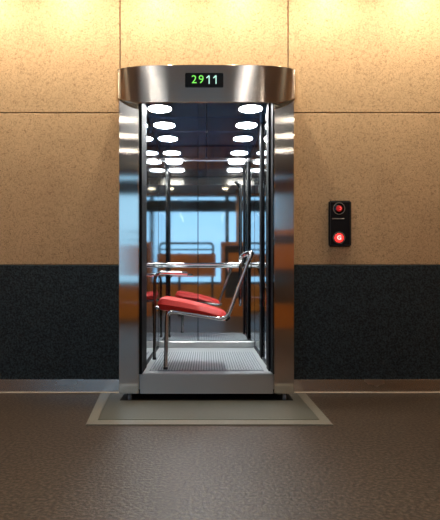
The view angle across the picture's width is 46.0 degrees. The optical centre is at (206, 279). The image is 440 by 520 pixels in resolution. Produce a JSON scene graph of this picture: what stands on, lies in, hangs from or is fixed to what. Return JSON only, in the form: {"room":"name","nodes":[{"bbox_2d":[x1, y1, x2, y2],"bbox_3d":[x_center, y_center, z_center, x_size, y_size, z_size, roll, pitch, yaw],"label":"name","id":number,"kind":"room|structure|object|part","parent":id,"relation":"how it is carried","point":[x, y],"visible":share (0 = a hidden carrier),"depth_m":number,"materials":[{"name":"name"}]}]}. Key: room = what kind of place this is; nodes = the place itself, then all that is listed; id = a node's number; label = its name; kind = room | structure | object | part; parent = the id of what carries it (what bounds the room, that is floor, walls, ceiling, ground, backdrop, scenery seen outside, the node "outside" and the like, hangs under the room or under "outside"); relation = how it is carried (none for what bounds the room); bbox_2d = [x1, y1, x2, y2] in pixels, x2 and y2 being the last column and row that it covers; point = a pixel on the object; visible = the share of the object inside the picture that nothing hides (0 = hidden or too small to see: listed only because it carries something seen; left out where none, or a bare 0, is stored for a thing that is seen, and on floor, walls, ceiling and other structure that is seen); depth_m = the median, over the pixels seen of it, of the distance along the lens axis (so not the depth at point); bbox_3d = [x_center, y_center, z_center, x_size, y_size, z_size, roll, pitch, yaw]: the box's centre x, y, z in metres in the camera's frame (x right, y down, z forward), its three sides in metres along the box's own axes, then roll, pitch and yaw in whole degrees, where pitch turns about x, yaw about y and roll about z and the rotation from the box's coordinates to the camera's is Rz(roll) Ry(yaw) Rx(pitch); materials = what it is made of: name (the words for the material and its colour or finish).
{"room":"elevator lobby","nodes":[
{"label":"elevator lobby","id":0,"kind":"room"},
{"bbox_2d":[120,0,120,67],"bbox_3d":[0.000,-0.779,4.076,8.400,3.300,0.108,0,0,0],"label":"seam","id":1,"kind":"structure","parent":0,"point":[120,0],"depth_m":4.02,"materials":[{"name":"brown"}]},
{"bbox_2d":[0,113,118,264],"bbox_3d":[-2.400,-0.705,4.017,3.592,1.170,0.014,0,0,0],"label":"wall panel","id":2,"kind":"object","parent":1,"relation":"attached to","point":[59,172],"depth_m":4.01,"materials":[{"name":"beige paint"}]},
{"bbox_2d":[0,265,118,378],"bbox_3d":[-2.400,0.333,4.014,3.600,0.897,0.020,0,0,0],"label":"wainscot","id":3,"kind":"structure","parent":1,"relation":"attached to","point":[57,321],"depth_m":4.00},
{"bbox_2d":[0,379,118,392],"bbox_3d":[-2.400,0.819,3.998,3.600,0.104,0.044,0,0,0],"label":"baseboard","id":4,"kind":"structure","parent":1,"relation":"attached to","point":[6,385],"depth_m":3.99,"materials":[{"name":"silver metal"}]},
{"bbox_2d":[0,0,119,112],"bbox_3d":[-1.320,-1.861,4.017,1.292,1.127,0.014,0,0,0],"label":"wall panel","id":5,"kind":"object","parent":1,"relation":"attached to","point":[57,56],"visible":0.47,"depth_m":4.01,"materials":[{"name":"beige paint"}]},
{"bbox_2d":[121,0,287,67],"bbox_3d":[-0.019,-1.861,4.017,1.294,1.127,0.014,0,0,0],"label":"wall panel","id":6,"kind":"object","parent":1,"relation":"attached to","point":[153,32],"visible":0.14,"depth_m":4.01,"materials":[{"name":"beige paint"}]},
{"bbox_2d":[288,0,439,112],"bbox_3d":[1.282,-1.861,4.017,1.292,1.127,0.014,0,0,0],"label":"wall panel","id":7,"kind":"object","parent":1,"relation":"attached to","point":[347,56],"visible":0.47,"depth_m":4.01,"materials":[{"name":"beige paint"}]},
{"bbox_2d":[294,113,439,264],"bbox_3d":[2.400,-0.705,4.017,3.592,1.170,0.014,0,0,0],"label":"wall panel","id":8,"kind":"object","parent":1,"relation":"attached to","point":[387,165],"depth_m":4.01,"materials":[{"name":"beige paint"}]},
{"bbox_2d":[328,201,350,246],"bbox_3d":[1.030,-0.435,3.994,0.176,0.356,0.034,0,0,0],"label":"panel","id":9,"kind":"object","parent":8,"relation":"attached to","point":[339,212],"visible":1,"depth_m":3.99,"materials":[{"name":"black plastic"}]},
{"bbox_2d":[294,265,439,378],"bbox_3d":[2.400,0.333,4.014,3.600,0.897,0.020,0,0,0],"label":"wainscot","id":10,"kind":"structure","parent":1,"relation":"attached to","point":[351,321],"depth_m":4.00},
{"bbox_2d":[294,379,439,392],"bbox_3d":[2.400,0.819,3.998,3.600,0.104,0.044,0,0,0],"label":"baseboard","id":11,"kind":"structure","parent":1,"relation":"attached to","point":[300,385],"depth_m":3.99,"materials":[{"name":"silver metal"}]},
{"bbox_2d":[0,393,439,519],"bbox_3d":[0.000,0.921,0.600,8.400,0.100,10.000,0,0,0],"label":"floor","id":12,"kind":"structure","parent":0,"point":[379,459],"depth_m":2.43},
{"bbox_2d":[116,65,296,399],"bbox_3d":[0.000,-0.315,4.412,1.310,2.370,1.636,0,0,0],"label":"elevator","id":13,"kind":"object","parent":12,"relation":"on","point":[206,152],"visible":0.98,"depth_m":4.17,"materials":[{"name":"silver metal"}]},
{"bbox_3d":[-0.472,-0.330,3.852,0.020,2.009,0.297,0,0,0],"label":"door post","id":14,"kind":"part","parent":13,"relation":"part of","materials":[{"name":"black"}]},
{"bbox_3d":[-0.491,-0.332,4.048,0.018,2.015,0.673,0,0,0],"label":"panel","id":15,"kind":"part","parent":13,"relation":"part of","materials":[{"name":"silver metal"}]},
{"bbox_3d":[-0.491,-0.332,4.585,0.018,2.015,0.390,0,0,0],"label":"panel","id":16,"kind":"part","parent":13,"relation":"part of","materials":[{"name":"clear glass"}]},
{"bbox_3d":[-0.477,0.666,4.465,0.010,0.020,1.370,0,0,0],"label":"floor trim","id":17,"kind":"part","parent":13,"relation":"part of","materials":[{"name":"black metal"}]},
{"bbox_3d":[-0.491,-0.332,4.982,0.018,2.015,0.395,0,0,0],"label":"panel","id":18,"kind":"part","parent":13,"relation":"part of","materials":[{"name":"white mirror"}]},
{"bbox_2d":[147,104,172,112],"bbox_3d":[-0.365,-1.337,4.050,0.204,0.007,0.204,0,0,0],"label":"recessed light","id":19,"kind":"object","parent":13,"relation":"on","point":[151,108],"depth_m":4.03,"materials":[{"name":"white"}]},
{"bbox_2d":[153,121,175,128],"bbox_3d":[-0.365,-1.337,4.480,0.204,0.007,0.204,0,0,0],"label":"recessed light","id":20,"kind":"object","parent":13,"relation":"on","point":[156,124],"depth_m":4.47,"materials":[{"name":"white"}]},
{"bbox_2d":[157,136,178,141],"bbox_3d":[-0.365,-1.337,4.905,0.204,0.007,0.204,0,0,0],"label":"recessed light","id":21,"kind":"object","parent":13,"relation":"on","point":[159,138],"depth_m":4.91,"materials":[{"name":"white"}]},
{"bbox_3d":[-0.243,-1.351,3.965,0.474,0.020,0.594,0,0,0],"label":"ceiling panel","id":22,"kind":"part","parent":13,"relation":"part of","materials":[{"name":"blue"}]},
{"bbox_3d":[-0.243,-1.351,4.478,0.474,0.020,0.419,0,0,0],"label":"ceiling panel","id":23,"kind":"part","parent":13,"relation":"part of","materials":[{"name":"blue"}]},
{"bbox_3d":[-0.285,-0.334,5.190,0.394,2.010,0.020,0,0,0],"label":"panel","id":24,"kind":"part","parent":13,"relation":"part of","materials":[{"name":"clear glass"}]},
{"bbox_3d":[-0.243,-1.351,4.935,0.474,0.020,0.484,0,0,0],"label":"ceiling panel","id":25,"kind":"part","parent":13,"relation":"part of","materials":[{"name":"blue"}]},
{"bbox_2d":[152,250,253,369],"bbox_3d":[-0.048,0.219,4.096,0.808,0.892,0.510,0,0,0],"label":"chair","id":26,"kind":"object","parent":13,"relation":"on","point":[175,305],"visible":1,"depth_m":3.86,"materials":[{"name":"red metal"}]},
{"bbox_3d":[-0.304,0.294,4.330,0.289,0.736,0.027,0,0,0],"label":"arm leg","id":27,"kind":"part","parent":26,"relation":"part of","materials":[{"name":"silver metal"}]},
{"bbox_3d":[-0.301,0.516,3.860,0.039,0.292,0.031,0,0,0],"label":"leg","id":28,"kind":"part","parent":26,"relation":"part of","materials":[{"name":"silver metal"}]},
{"bbox_3d":[-0.103,0.219,4.093,0.543,0.176,0.490,0,0,0],"label":"seat","id":29,"kind":"part","parent":26,"relation":"part of","materials":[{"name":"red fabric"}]},
{"bbox_3d":[0.012,0.096,3.860,0.648,0.551,0.031,0,0,0],"label":"seat rail","id":30,"kind":"part","parent":26,"relation":"part of","materials":[{"name":"silver metal"}]},
{"bbox_3d":[0.000,0.744,3.727,0.954,0.140,0.046,0,0,0],"label":"sill","id":31,"kind":"part","parent":13,"relation":"part of","materials":[{"name":"silver metal"}]},
{"bbox_3d":[0.000,0.670,4.353,0.834,0.010,0.995,0,0,0],"label":"ribbed plate","id":32,"kind":"part","parent":13,"relation":"part of","materials":[{"name":"silver metal"}]},
{"bbox_3d":[0.000,0.674,4.353,0.850,0.003,1.015,0,0,0],"label":"plate","id":33,"kind":"part","parent":13,"relation":"part of","materials":[{"name":"grey metal"}]},
{"bbox_3d":[0.000,0.641,5.162,0.956,0.070,0.035,0,0,0],"label":"kick plate","id":34,"kind":"part","parent":13,"relation":"part of","materials":[{"name":"silver metal"}]},
{"bbox_3d":[0.000,-1.200,5.170,0.956,0.033,0.020,0,0,0],"label":"cornice rail","id":35,"kind":"part","parent":13,"relation":"part of","materials":[{"name":"silver metal"}]},
{"bbox_3d":[0.200,-0.334,5.190,0.564,2.010,0.020,0,0,0],"label":"panel","id":36,"kind":"part","parent":13,"relation":"part of","materials":[{"name":"clear glass"}]},
{"bbox_3d":[0.241,-1.351,4.935,0.478,0.020,0.484,0,0,0],"label":"ceiling panel","id":37,"kind":"part","parent":13,"relation":"part of","materials":[{"name":"blue"}]},
{"bbox_3d":[0.241,-1.351,4.478,0.478,0.020,0.419,0,0,0],"label":"ceiling panel","id":38,"kind":"part","parent":13,"relation":"part of","materials":[{"name":"blue"}]},
{"bbox_3d":[0.241,-1.351,3.965,0.478,0.020,0.594,0,0,0],"label":"ceiling panel","id":39,"kind":"part","parent":13,"relation":"part of","materials":[{"name":"blue"}]},
{"bbox_2d":[232,135,253,141],"bbox_3d":[0.345,-1.337,4.905,0.204,0.007,0.204,0,0,0],"label":"recessed light","id":40,"kind":"object","parent":13,"relation":"on","point":[235,138],"depth_m":4.88,"materials":[{"name":"white"}]},
{"bbox_2d":[235,121,257,128],"bbox_3d":[0.345,-1.337,4.480,0.204,0.007,0.204,0,0,0],"label":"recessed light","id":41,"kind":"object","parent":13,"relation":"on","point":[238,124],"depth_m":4.46,"materials":[{"name":"white"}]},
{"bbox_2d":[238,104,263,112],"bbox_3d":[0.345,-1.337,4.050,0.204,0.007,0.204,0,0,0],"label":"recessed light","id":42,"kind":"object","parent":13,"relation":"on","point":[242,108],"depth_m":4.03,"materials":[{"name":"white"}]},
{"bbox_3d":[0.491,-0.332,4.982,0.018,2.015,0.395,0,0,0],"label":"panel","id":43,"kind":"part","parent":13,"relation":"part of","materials":[{"name":"white mirror"}]},
{"bbox_3d":[0.474,-0.330,4.490,0.016,2.009,0.140,0,0,0],"label":"door post","id":44,"kind":"part","parent":13,"relation":"part of","materials":[{"name":"black"}]},
{"bbox_3d":[0.477,0.666,4.465,0.010,0.020,1.370,0,0,0],"label":"floor trim","id":45,"kind":"part","parent":13,"relation":"part of","materials":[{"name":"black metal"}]},
{"bbox_3d":[0.491,-0.332,4.048,0.018,2.015,0.673,0,0,0],"label":"panel","id":46,"kind":"part","parent":13,"relation":"part of","materials":[{"name":"white mirror"}]},
{"bbox_3d":[0.470,-0.330,3.895,0.024,2.009,0.130,0,0,0],"label":"door post","id":47,"kind":"part","parent":13,"relation":"part of","materials":[{"name":"black"}]},
{"bbox_3d":[0.478,-0.330,3.764,0.008,2.009,0.122,0,0,0],"label":"door post","id":48,"kind":"part","parent":13,"relation":"part of","materials":[{"name":"black"}]},
{"bbox_2d":[85,392,333,425],"bbox_3d":[-0.026,0.865,3.540,1.568,0.012,0.900,0,0,0],"label":"floor mat","id":49,"kind":"object","parent":12,"relation":"on","point":[110,409],"visible":0.85,"depth_m":3.42,"materials":[{"name":"grey rubber"}]},
{"bbox_3d":[0.000,0.860,3.848,1.240,0.002,0.285,0,0,0],"label":"threshold plate","id":50,"kind":"part","parent":49,"relation":"part of","materials":[{"name":"black metal"}]}
]}

